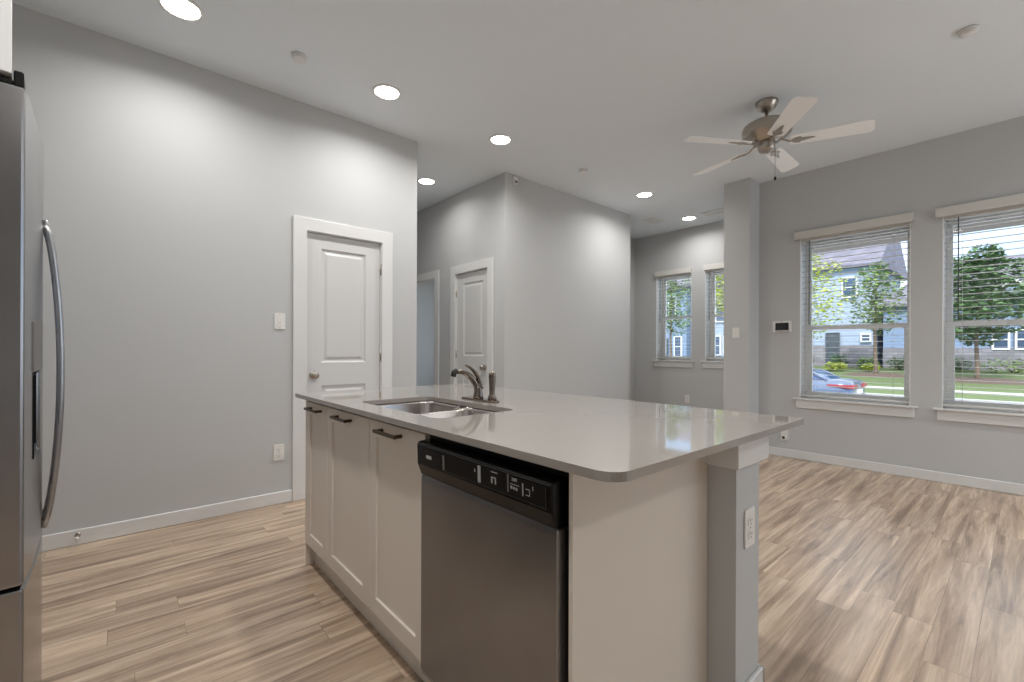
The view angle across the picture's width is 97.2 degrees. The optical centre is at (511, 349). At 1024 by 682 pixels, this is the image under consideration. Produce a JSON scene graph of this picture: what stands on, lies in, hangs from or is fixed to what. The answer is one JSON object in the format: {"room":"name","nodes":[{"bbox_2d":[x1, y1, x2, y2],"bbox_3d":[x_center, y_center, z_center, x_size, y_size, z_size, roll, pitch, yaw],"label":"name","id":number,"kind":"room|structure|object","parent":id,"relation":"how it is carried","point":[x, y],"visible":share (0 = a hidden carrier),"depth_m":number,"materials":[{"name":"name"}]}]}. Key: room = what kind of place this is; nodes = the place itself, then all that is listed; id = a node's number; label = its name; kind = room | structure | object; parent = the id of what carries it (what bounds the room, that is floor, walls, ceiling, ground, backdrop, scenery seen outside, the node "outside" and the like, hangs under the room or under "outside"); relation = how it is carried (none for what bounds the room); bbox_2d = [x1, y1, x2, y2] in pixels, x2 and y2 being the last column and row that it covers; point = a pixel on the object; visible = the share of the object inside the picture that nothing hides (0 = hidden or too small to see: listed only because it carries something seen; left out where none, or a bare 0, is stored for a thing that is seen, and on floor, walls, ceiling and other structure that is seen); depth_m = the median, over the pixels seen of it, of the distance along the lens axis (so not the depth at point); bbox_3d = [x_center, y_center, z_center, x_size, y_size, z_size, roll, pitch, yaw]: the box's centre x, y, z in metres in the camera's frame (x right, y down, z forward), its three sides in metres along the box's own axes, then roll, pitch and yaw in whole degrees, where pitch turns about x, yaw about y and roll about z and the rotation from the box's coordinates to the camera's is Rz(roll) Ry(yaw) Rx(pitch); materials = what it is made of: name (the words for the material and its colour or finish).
{"room":"kitchen","nodes":[
{"label":"kitchen","id":0,"kind":"room"},
{"bbox_2d":[12,3,416,535],"bbox_3d":[-2.990,-0.379,4.066,3.245,3.036,2.740,0,0,-41],"label":"wall","id":1,"kind":"structure","parent":0,"point":[173,189],"depth_m":2.94,"materials":[{"name":"grey paint"}]},
{"bbox_2d":[0,0,11,78],"bbox_3d":[-1.710,-1.127,1.139,0.920,0.960,0.600,0,0,42],"label":"upper cabinet","id":2,"kind":"object","parent":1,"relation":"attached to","point":[5,5],"visible":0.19,"depth_m":1.05,"materials":[{"name":"beige paint"}]},
{"bbox_2d":[75,533,80,540],"bbox_3d":[-2.506,1.081,2.601,0.025,0.026,0.081,0,0,-41],"label":"door stop","id":3,"kind":"object","parent":1,"relation":"attached to","point":[77,535],"visible":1,"depth_m":2.61,"materials":[{"name":"silver metal"}]},
{"bbox_2d":[42,489,291,551],"bbox_3d":[-2.896,1.094,4.077,3.109,0.090,2.654,0,0,-41],"label":"baseboard","id":4,"kind":"structure","parent":1,"relation":"attached to","point":[126,527],"depth_m":2.88,"materials":[{"name":"white paint"}]},
{"bbox_2d":[273,444,283,460],"bbox_3d":[-1.730,0.762,3.346,0.072,0.117,0.008,0,0,-41],"label":"wall outlet","id":5,"kind":"object","parent":1,"relation":"attached to","point":[278,450],"visible":1,"depth_m":3.34,"materials":[{"name":"white plastic"}]},
{"bbox_2d":[274,313,284,328],"bbox_3d":[-1.723,-0.210,3.347,0.074,0.117,0.009,0,0,-41],"label":"light switch","id":6,"kind":"object","parent":1,"relation":"attached to","point":[279,318],"visible":1,"depth_m":3.34,"materials":[{"name":"white plastic"}]},
{"bbox_2d":[292,215,392,500],"bbox_3d":[-1.380,0.066,3.703,0.808,2.158,0.168,0,0,-41],"label":"door","id":7,"kind":"structure","parent":1,"relation":"in","point":[343,274],"depth_m":3.64,"materials":[{"name":"white paint"}]},
{"bbox_2d":[416,282,433,385],"bbox_3d":[-1.656,-0.374,8.246,2.175,3.036,1.800,0,0,-41],"label":"wall","id":8,"kind":"structure","parent":0,"point":[425,292],"depth_m":9.21,"materials":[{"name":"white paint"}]},
{"bbox_2d":[12,0,1023,238],"bbox_3d":[0.365,-1.955,3.732,8.050,0.140,11.450,0,0,-41],"label":"ceiling","id":9,"kind":"structure","parent":0,"point":[614,90],"depth_m":3.06,"materials":[{"name":"white paint"}]},
{"bbox_2d":[157,0,204,21],"bbox_3d":[-1.828,-1.888,2.491,0.216,0.010,0.216,0,0,-41],"label":"recessed light","id":10,"kind":"object","parent":9,"relation":"in","point":[187,10],"visible":1,"depth_m":2.50,"materials":[{"name":"white paint"}]},
{"bbox_2d":[291,51,306,63],"bbox_3d":[-1.372,-1.877,2.905,0.094,0.028,0.094,0,0,-41],"label":"sprinkler cover","id":11,"kind":"object","parent":9,"relation":"attached to","point":[298,57],"visible":1,"depth_m":2.89,"materials":[{"name":"white paint"}]},
{"bbox_2d":[372,84,401,100],"bbox_3d":[-0.917,-1.884,3.308,0.210,0.010,0.210,0,0,-41],"label":"recessed light","id":12,"kind":"object","parent":9,"relation":"in","point":[389,92],"visible":1,"depth_m":3.30,"materials":[{"name":"white paint"}]},
{"bbox_2d":[417,178,435,184],"bbox_3d":[-0.957,-1.885,5.055,0.210,0.010,0.210,0,0,-41],"label":"recessed light","id":13,"kind":"object","parent":9,"relation":"in","point":[426,181],"visible":1,"depth_m":5.04,"materials":[{"name":"white paint"}]},
{"bbox_2d":[489,134,511,144],"bbox_3d":[-0.103,-1.881,4.048,0.210,0.010,0.210,0,0,-41],"label":"recessed light","id":14,"kind":"object","parent":9,"relation":"in","point":[497,139],"visible":1,"depth_m":4.03,"materials":[{"name":"white paint"}]},
{"bbox_2d":[579,168,587,173],"bbox_3d":[0.745,-1.869,4.728,0.094,0.028,0.094,0,0,-41],"label":"sprinkler cover","id":15,"kind":"object","parent":9,"relation":"attached to","point":[582,170],"visible":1,"depth_m":4.70,"materials":[{"name":"white paint"}]},
{"bbox_2d":[636,191,653,197],"bbox_3d":[1.605,-1.875,5.465,0.210,0.010,0.210,0,0,-41],"label":"recessed light","id":16,"kind":"object","parent":9,"relation":"in","point":[641,194],"visible":1,"depth_m":5.44,"materials":[{"name":"white paint"}]},
{"bbox_2d":[644,217,663,223],"bbox_3d":[2.065,-1.873,6.559,0.260,0.010,0.180,0,0,-41],"label":"ceiling vent","id":17,"kind":"object","parent":9,"relation":"in","point":[654,220],"visible":1,"depth_m":6.54,"materials":[{"name":"grey metal"}]},
{"bbox_2d":[681,216,696,219],"bbox_3d":[2.523,-1.871,6.429,0.210,0.010,0.210,0,0,-41],"label":"recessed light","id":18,"kind":"object","parent":9,"relation":"in","point":[686,217],"visible":1,"depth_m":6.42,"materials":[{"name":"white paint"}]},
{"bbox_2d":[700,208,723,216],"bbox_3d":[2.774,-1.870,6.135,0.200,0.010,0.340,0,0,-41],"label":"ceiling vent","id":19,"kind":"object","parent":9,"relation":"in","point":[721,210],"visible":0.78,"depth_m":6.14,"materials":[{"name":"grey metal"}]},
{"bbox_2d":[683,97,874,179],"bbox_3d":[1.950,-1.577,3.458,1.238,0.602,1.271,0,0,-41],"label":"ceiling fan","id":20,"kind":"object","parent":9,"relation":"hanging from","point":[763,133],"visible":1,"depth_m":3.32,"materials":[{"name":"beige wood"}]},
{"bbox_2d":[957,24,978,38],"bbox_3d":[2.676,-1.862,2.647,0.094,0.028,0.094,0,0,-41],"label":"sprinkler cover","id":21,"kind":"object","parent":9,"relation":"attached to","point":[970,30],"visible":1,"depth_m":2.63,"materials":[{"name":"white paint"}]},
{"bbox_2d":[417,172,629,399],"bbox_3d":[-0.709,-0.371,7.254,2.295,3.036,4.540,0,0,-41],"label":"wall","id":22,"kind":"structure","parent":0,"point":[561,304],"depth_m":5.38,"materials":[{"name":"grey paint"}]},
{"bbox_2d":[417,270,438,384],"bbox_3d":[-1.201,0.063,6.148,0.138,2.164,0.944,0,0,-41],"label":"door frame","id":23,"kind":"structure","parent":22,"relation":"in","point":[433,276],"depth_m":5.79,"materials":[{"name":"white paint"}]},
{"bbox_2d":[450,257,493,385],"bbox_3d":[-0.449,0.069,5.264,0.168,2.158,0.829,0,0,-41],"label":"door","id":24,"kind":"structure","parent":22,"relation":"in","point":[471,284],"depth_m":5.25,"materials":[{"name":"white paint"}]},
{"bbox_2d":[512,177,517,184],"bbox_3d":[0.035,-1.820,4.859,0.056,0.076,0.038,0,0,-41],"label":"sensor","id":25,"kind":"object","parent":22,"relation":"attached to","point":[514,179],"visible":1,"depth_m":4.85,"materials":[{"name":"white plastic"}]},
{"bbox_2d":[41,454,1023,681],"bbox_3d":[0.353,1.211,3.732,8.050,0.120,11.450,0,0,-41],"label":"floor","id":26,"kind":"structure","parent":0,"point":[865,575],"depth_m":2.12,"materials":[{"name":"brown wood"}]},
{"bbox_2d":[0,70,64,681],"bbox_3d":[-1.725,0.240,1.147,0.910,1.806,0.834,0,0,45],"label":"refrigerator","id":27,"kind":"object","parent":26,"relation":"on","point":[23,227],"visible":1,"depth_m":1.07,"materials":[{"name":"grey metal"}]},
{"bbox_2d":[304,400,335,584],"bbox_3d":[-0.776,0.705,2.473,0.651,0.885,0.333,0,0,-41],"label":"base cabinet","id":28,"kind":"object","parent":26,"relation":"on","point":[316,414],"visible":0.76,"depth_m":2.30,"materials":[{"name":"beige paint"}]},
{"bbox_2d":[327,406,466,681],"bbox_3d":[-0.366,0.706,2.004,0.651,0.885,0.912,0,0,-41],"label":"base cabinet","id":29,"kind":"object","parent":26,"relation":"on","point":[374,475],"visible":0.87,"depth_m":1.75,"materials":[{"name":"beige paint"}]},
{"bbox_2d":[295,384,803,481],"bbox_3d":[-0.066,0.246,1.986,1.100,0.020,2.053,0,0,-41],"label":"countertop","id":30,"kind":"structure","parent":29,"relation":"on","point":[595,438],"depth_m":1.40,"materials":[{"name":"beige stone"}]},
{"bbox_2d":[375,401,496,417],"bbox_3d":[-0.335,0.353,1.900,0.394,0.194,0.701,0,0,-41],"label":"sink","id":31,"kind":"object","parent":30,"relation":"in","point":[434,409],"visible":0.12,"depth_m":2.14,"materials":[{"name":"metal"}]},
{"bbox_2d":[451,364,498,402],"bbox_3d":[-0.189,0.150,2.063,0.157,0.170,0.256,0,0,-41],"label":"faucet","id":32,"kind":"object","parent":30,"relation":"on","point":[477,383],"visible":1,"depth_m":2.07,"materials":[{"name":"silver metal"}]},
{"bbox_2d":[417,434,568,681],"bbox_3d":[0.127,0.707,1.410,0.630,0.888,0.617,0,0,-41],"label":"dishwasher","id":33,"kind":"object","parent":26,"relation":"on","point":[495,526],"visible":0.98,"depth_m":1.16,"materials":[{"name":"silver metal"}]},
{"bbox_2d":[568,457,707,681],"bbox_3d":[0.366,0.705,1.200,0.632,0.894,0.012,0,0,-41],"label":"end panel","id":34,"kind":"object","parent":26,"relation":"on","point":[638,547],"visible":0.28,"depth_m":1.16,"materials":[{"name":"beige paint"}]},
{"bbox_2d":[630,238,634,400],"bbox_3d":[1.636,-0.362,7.351,1.365,3.036,0.120,0,0,-41],"label":"wall","id":35,"kind":"structure","parent":0,"point":[632,241],"depth_m":7.62,"materials":[{"name":"grey paint"}]},
{"bbox_2d":[634,220,723,409],"bbox_3d":[2.883,-0.357,6.946,0.260,3.036,2.130,0,0,-41],"label":"wall","id":36,"kind":"structure","parent":0,"point":[695,247],"depth_m":7.07,"materials":[{"name":"grey paint"}]},
{"bbox_2d":[652,273,694,367],"bbox_3d":[2.626,-0.463,7.195,0.270,1.475,0.710,0,0,-41],"label":"window","id":37,"kind":"structure","parent":36,"relation":"in","point":[659,362],"depth_m":7.37,"materials":[{"name":"white plastic"}]},
{"bbox_2d":[655,267,691,357],"bbox_3d":[2.553,-0.565,7.138,0.091,1.395,0.618,0,0,-41],"label":"window blind","id":38,"kind":"object","parent":37,"relation":"attached to","point":[682,271],"visible":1,"depth_m":7.13,"materials":[{"name":"white plastic"}]},
{"bbox_2d":[685,395,688,402],"bbox_3d":[2.698,0.760,6.949,0.008,0.117,0.072,0,0,-41],"label":"wall outlet","id":39,"kind":"object","parent":36,"relation":"attached to","point":[686,396],"visible":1,"depth_m":6.95,"materials":[{"name":"white plastic"}]},
{"bbox_2d":[700,270,723,368],"bbox_3d":[3.159,-0.461,6.585,0.270,1.475,0.703,0,0,-41],"label":"window","id":40,"kind":"structure","parent":36,"relation":"in","point":[710,322],"depth_m":6.80,"materials":[{"name":"white plastic"}]},
{"bbox_2d":[703,262,723,358],"bbox_3d":[3.086,-0.563,6.528,0.091,1.395,0.611,0,0,-41],"label":"window blind","id":41,"kind":"object","parent":40,"relation":"attached to","point":[715,267],"visible":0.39,"depth_m":6.65,"materials":[{"name":"white plastic"}]},
{"bbox_2d":[707,462,758,681],"bbox_3d":[0.088,0.704,2.131,0.172,0.894,1.950,0,0,-41],"label":"wall","id":42,"kind":"structure","parent":0,"point":[732,569],"depth_m":1.38,"materials":[{"name":"grey paint"}]},
{"bbox_2d":[705,436,768,469],"bbox_3d":[0.100,0.304,2.138,0.234,0.094,1.974,0,0,-41],"label":"trim","id":43,"kind":"structure","parent":42,"relation":"attached to","point":[744,455],"depth_m":1.36,"materials":[{"name":"white paint"}]},
{"bbox_2d":[744,506,754,548],"bbox_3d":[0.736,0.550,1.397,0.072,0.117,0.008,0,0,-41],"label":"wall outlet","id":44,"kind":"object","parent":42,"relation":"attached to","point":[749,514],"visible":1,"depth_m":1.39,"materials":[{"name":"white plastic"}]},
{"bbox_2d":[748,515,752,525],"bbox_3d":[0.738,0.529,1.395,0.034,0.029,0.002,0,0,-41],"label":"receptacle","id":45,"kind":"object","parent":44,"relation":"attached to","point":[750,517],"depth_m":1.39,"materials":[{"name":"white plastic"}]},
{"bbox_2d":[748,529,752,539],"bbox_3d":[0.738,0.570,1.395,0.034,0.029,0.002,0,0,-41],"label":"receptacle","id":46,"kind":"object","parent":44,"relation":"attached to","point":[750,531],"depth_m":1.39,"materials":[{"name":"white plastic"}]},
{"bbox_2d":[746,664,763,681],"bbox_3d":[0.097,1.083,2.131,0.186,0.135,1.964,0,0,-41],"label":"baseboard","id":47,"kind":"structure","parent":42,"relation":"attached to","point":[757,675],"depth_m":1.43,"materials":[{"name":"white paint"}]},
{"bbox_2d":[723,177,759,413],"bbox_3d":[3.086,-0.356,5.534,1.572,3.036,0.276,0,0,-41],"label":"wall column","id":48,"kind":"structure","parent":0,"point":[741,197],"depth_m":5.01,"materials":[{"name":"grey paint"}]},
{"bbox_2d":[732,328,738,337],"bbox_3d":[2.488,-0.185,5.015,0.009,0.117,0.074,0,0,-41],"label":"light switch","id":49,"kind":"object","parent":48,"relation":"attached to","point":[735,331],"visible":1,"depth_m":5.01,"materials":[{"name":"white plastic"}]},
{"bbox_2d":[759,116,1023,483],"bbox_3d":[4.530,-0.351,3.293,0.260,3.036,5.000,0,0,-41],"label":"wall","id":50,"kind":"structure","parent":0,"point":[985,162],"depth_m":4.16,"materials":[{"name":"grey paint"}]},
{"bbox_2d":[773,321,791,331],"bbox_3d":[2.934,-0.251,4.903,0.025,0.120,0.180,0,0,-41],"label":"alarm keypad","id":51,"kind":"object","parent":50,"relation":"attached to","point":[778,326],"visible":1,"depth_m":4.89,"materials":[{"name":"white plastic"}]},
{"bbox_2d":[781,430,787,440],"bbox_3d":[2.954,0.929,4.888,0.008,0.117,0.072,0,0,-41],"label":"wall outlet","id":52,"kind":"object","parent":50,"relation":"attached to","point":[785,432],"visible":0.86,"depth_m":4.88,"materials":[{"name":"white plastic"}]},
{"bbox_2d":[793,222,917,417],"bbox_3d":[3.421,-0.282,4.517,0.270,1.800,0.996,0,0,-41],"label":"window","id":53,"kind":"structure","parent":50,"relation":"in","point":[806,343],"depth_m":4.56,"materials":[{"name":"white plastic"}]},
{"bbox_2d":[794,212,913,403],"bbox_3d":[3.344,-0.376,4.465,0.091,1.737,0.953,0,0,-41],"label":"window blind","id":54,"kind":"object","parent":53,"relation":"attached to","point":[902,220],"visible":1,"depth_m":4.43,"materials":[{"name":"white plastic"}]},
{"bbox_2d":[769,446,1023,495],"bbox_3d":[4.422,1.122,3.203,0.014,0.090,5.000,0,0,-41],"label":"baseboard","id":55,"kind":"structure","parent":50,"relation":"attached to","point":[968,481],"depth_m":4.12,"materials":[{"name":"white paint"}]},
{"bbox_2d":[812,216,1023,253],"bbox_3d":[5.123,-1.355,3.801,1.290,0.150,4.990,0,0,-41],"label":"soffit","id":56,"kind":"structure","parent":50,"relation":"attached to","point":[1021,222],"depth_m":5.12,"materials":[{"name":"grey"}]},
{"bbox_2d":[933,209,1023,427],"bbox_3d":[4.143,-0.279,3.691,0.270,1.800,0.994,0,0,-41],"label":"window","id":57,"kind":"structure","parent":50,"relation":"in","point":[946,413],"depth_m":3.96,"materials":[{"name":"white plastic"}]},
{"bbox_2d":[935,193,1023,411],"bbox_3d":[4.066,-0.373,3.639,0.091,1.737,0.951,0,0,-41],"label":"window blind","id":58,"kind":"object","parent":57,"relation":"attached to","point":[1013,202],"visible":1,"depth_m":3.79,"materials":[{"name":"white plastic"}]},
{"label":"outside","id":59,"kind":"structure","parent":0,"visible":0},
{"bbox_2d":[813,366,1023,393],"bbox_3d":[26.963,1.752,36.843,30.900,1.100,100.000,0,0,-41],"label":"lawn","id":60,"kind":"structure","parent":59,"point":[875,381],"depth_m":25.03,"materials":[{"name":"green plant"}]},
{"bbox_2d":[666,278,690,355],"bbox_3d":[12.500,-2.419,35.721,3.848,8.422,3.873,0,0,-41],"label":"tree","id":61,"kind":"object","parent":60,"relation":"on","point":[673,286],"visible":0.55,"depth_m":35.47,"materials":[{"name":"green plant"}]},
{"bbox_2d":[666,275,723,356],"bbox_3d":[17.453,-3.734,48.434,10.900,10.500,8.900,0,0,-41],"label":"house","id":62,"kind":"structure","parent":60,"relation":"on","point":[682,347],"depth_m":42.59,"materials":[{"name":"blue"}]},
{"bbox_2d":[715,287,723,356],"bbox_3d":[21.922,-2.317,43.314,8.900,7.700,4.100,0,0,-41],"label":"house","id":63,"kind":"structure","parent":60,"relation":"on","point":[719,347],"depth_m":40.69,"materials":[{"name":"blue"}]},
{"bbox_2d":[812,253,850,338],"bbox_3d":[17.501,-2.073,26.918,4.596,7.954,4.663,0,0,-41],"label":"tree","id":64,"kind":"object","parent":60,"relation":"on","point":[817,256],"visible":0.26,"depth_m":26.27,"materials":[{"name":"green plant"}]},
{"bbox_2d":[823,362,847,370],"bbox_3d":[21.877,1.136,30.568,1.011,0.730,1.455,0,0,-41],"label":"shrub","id":65,"kind":"object","parent":60,"relation":"on","point":[835,368],"visible":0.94,"depth_m":30.43,"materials":[{"name":"green plant"}]},
{"bbox_2d":[829,353,848,366],"bbox_3d":[23.314,0.778,32.108,1.007,1.133,1.181,0,0,-17],"label":"shrub","id":66,"kind":"object","parent":60,"relation":"on","point":[833,360],"visible":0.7,"depth_m":32.00,"materials":[{"name":"green plant"}]},
{"bbox_2d":[812,242,906,366],"bbox_3d":[26.452,-4.099,38.136,10.900,11.300,9.250,0,0,-41],"label":"house","id":67,"kind":"structure","parent":60,"relation":"on","point":[826,346],"depth_m":33.16,"materials":[{"name":"blue"}]},
{"bbox_2d":[856,356,879,368],"bbox_3d":[24.084,0.903,30.515,1.178,0.939,1.310,0,0,-41],"label":"shrub","id":68,"kind":"object","parent":60,"relation":"on","point":[860,361],"visible":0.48,"depth_m":30.53,"materials":[{"name":"green plant"}]},
{"bbox_2d":[861,363,880,370],"bbox_3d":[23.419,1.154,29.426,0.959,0.617,1.101,0,0,-41],"label":"shrub","id":69,"kind":"object","parent":60,"relation":"on","point":[867,366],"visible":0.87,"depth_m":29.39,"materials":[{"name":"green plant"}]},
{"bbox_2d":[843,372,903,376],"bbox_3d":[22.233,1.542,27.715,1.814,0.254,3.406,0,0,-41],"label":"mulch bed","id":70,"kind":"object","parent":60,"relation":"on","point":[870,374],"visible":0.87,"depth_m":27.29,"materials":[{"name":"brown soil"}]},
{"bbox_2d":[840,261,906,372],"bbox_3d":[22.256,-1.837,27.700,3.542,7.078,3.410,0,0,-41],"label":"tree","id":71,"kind":"object","parent":70,"relation":"on","point":[874,291],"visible":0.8,"depth_m":27.59,"materials":[{"name":"green plant"}]},
{"bbox_2d":[885,356,903,369],"bbox_3d":[25.287,0.890,29.424,0.995,0.958,1.471,0,0,-41],"label":"shrub","id":72,"kind":"object","parent":60,"relation":"on","point":[891,361],"visible":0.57,"depth_m":29.42,"materials":[{"name":"green plant"}]},
{"bbox_2d":[874,254,1023,370],"bbox_3d":[35.187,-2.366,27.827,11.300,7.900,18.520,0,0,-41],"label":"house","id":73,"kind":"structure","parent":60,"relation":"on","point":[1012,347],"depth_m":28.08,"materials":[{"name":"blue"}]},
{"bbox_2d":[955,357,973,371],"bbox_3d":[26.923,0.874,27.493,1.231,1.005,1.802,0,0,-41],"label":"shrub","id":74,"kind":"object","parent":60,"relation":"on","point":[957,363],"visible":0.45,"depth_m":27.15,"materials":[{"name":"green plant"}]},
{"bbox_2d":[955,377,1023,384],"bbox_3d":[24.389,1.615,23.803,2.617,0.255,5.216,0,0,-41],"label":"mulch bed","id":75,"kind":"object","parent":60,"relation":"on","point":[982,380],"visible":0.52,"depth_m":23.01,"materials":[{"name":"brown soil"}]},
{"bbox_2d":[953,243,1023,378],"bbox_3d":[24.291,-1.808,23.669,5.058,7.195,5.133,0,0,44],"label":"tree","id":76,"kind":"object","parent":75,"relation":"on","point":[970,331],"visible":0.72,"depth_m":23.03,"materials":[{"name":"green plant"}]},
{"bbox_2d":[980,357,1023,372],"bbox_3d":[28.552,0.901,25.535,1.243,0.983,3.012,0,0,-41],"label":"shrub","id":77,"kind":"object","parent":60,"relation":"on","point":[1007,361],"visible":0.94,"depth_m":25.76,"materials":[{"name":"green plant"}]},
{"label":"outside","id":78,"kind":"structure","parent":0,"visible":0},
{"bbox_2d":[865,386,1023,395],"bbox_3d":[14.875,2.054,26.282,1.200,0.415,100.000,0,0,-41],"label":"sidewalk","id":79,"kind":"structure","parent":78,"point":[960,391],"depth_m":19.78,"materials":[{"name":"concrete"}]},
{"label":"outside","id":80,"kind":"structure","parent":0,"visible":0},
{"bbox_2d":[865,388,1023,401],"bbox_3d":[13.256,2.080,24.868,3.100,0.440,100.000,0,0,-41],"label":"verge","id":81,"kind":"structure","parent":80,"point":[874,390],"depth_m":18.60,"materials":[{"name":"green plant"}]},
{"bbox_2d":[716,274,723,313],"bbox_3d":[12.508,-1.999,25.882,3.680,7.966,3.755,0,0,-41],"label":"tree","id":82,"kind":"object","parent":81,"relation":"on","point":[718,276],"visible":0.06,"depth_m":25.98,"materials":[{"name":"green plant"}]},
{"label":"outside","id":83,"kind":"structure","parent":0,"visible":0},
{"bbox_2d":[865,393,1023,404],"bbox_3d":[12.013,2.091,23.782,0.200,0.410,100.000,0,0,-41],"label":"curb","id":84,"kind":"object","parent":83,"point":[877,394],"depth_m":17.27,"materials":[{"name":"concrete"}]},
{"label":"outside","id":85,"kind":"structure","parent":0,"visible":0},
{"bbox_3d":[7.570,2.199,19.900,11.600,0.440,100.000,0,0,-41],"label":"road","id":86,"kind":"object","parent":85,"visible":0},
{"bbox_2d":[813,368,866,394],"bbox_3d":[9.168,1.265,15.643,1.854,1.466,4.750,0,0,-41],"label":"car","id":87,"kind":"object","parent":86,"relation":"on","point":[859,386],"visible":0.08,"depth_m":13.88,"materials":[{"name":"blue paint"}]},
{"bbox_2d":[827,384,857,388],"bbox_3d":[10.039,1.108,13.701,0.565,0.110,0.660,0,0,-41],"label":"tail lamp","id":88,"kind":"object","parent":87,"relation":"attached to","point":[838,386],"depth_m":13.52,"materials":[{"name":"red plastic"}]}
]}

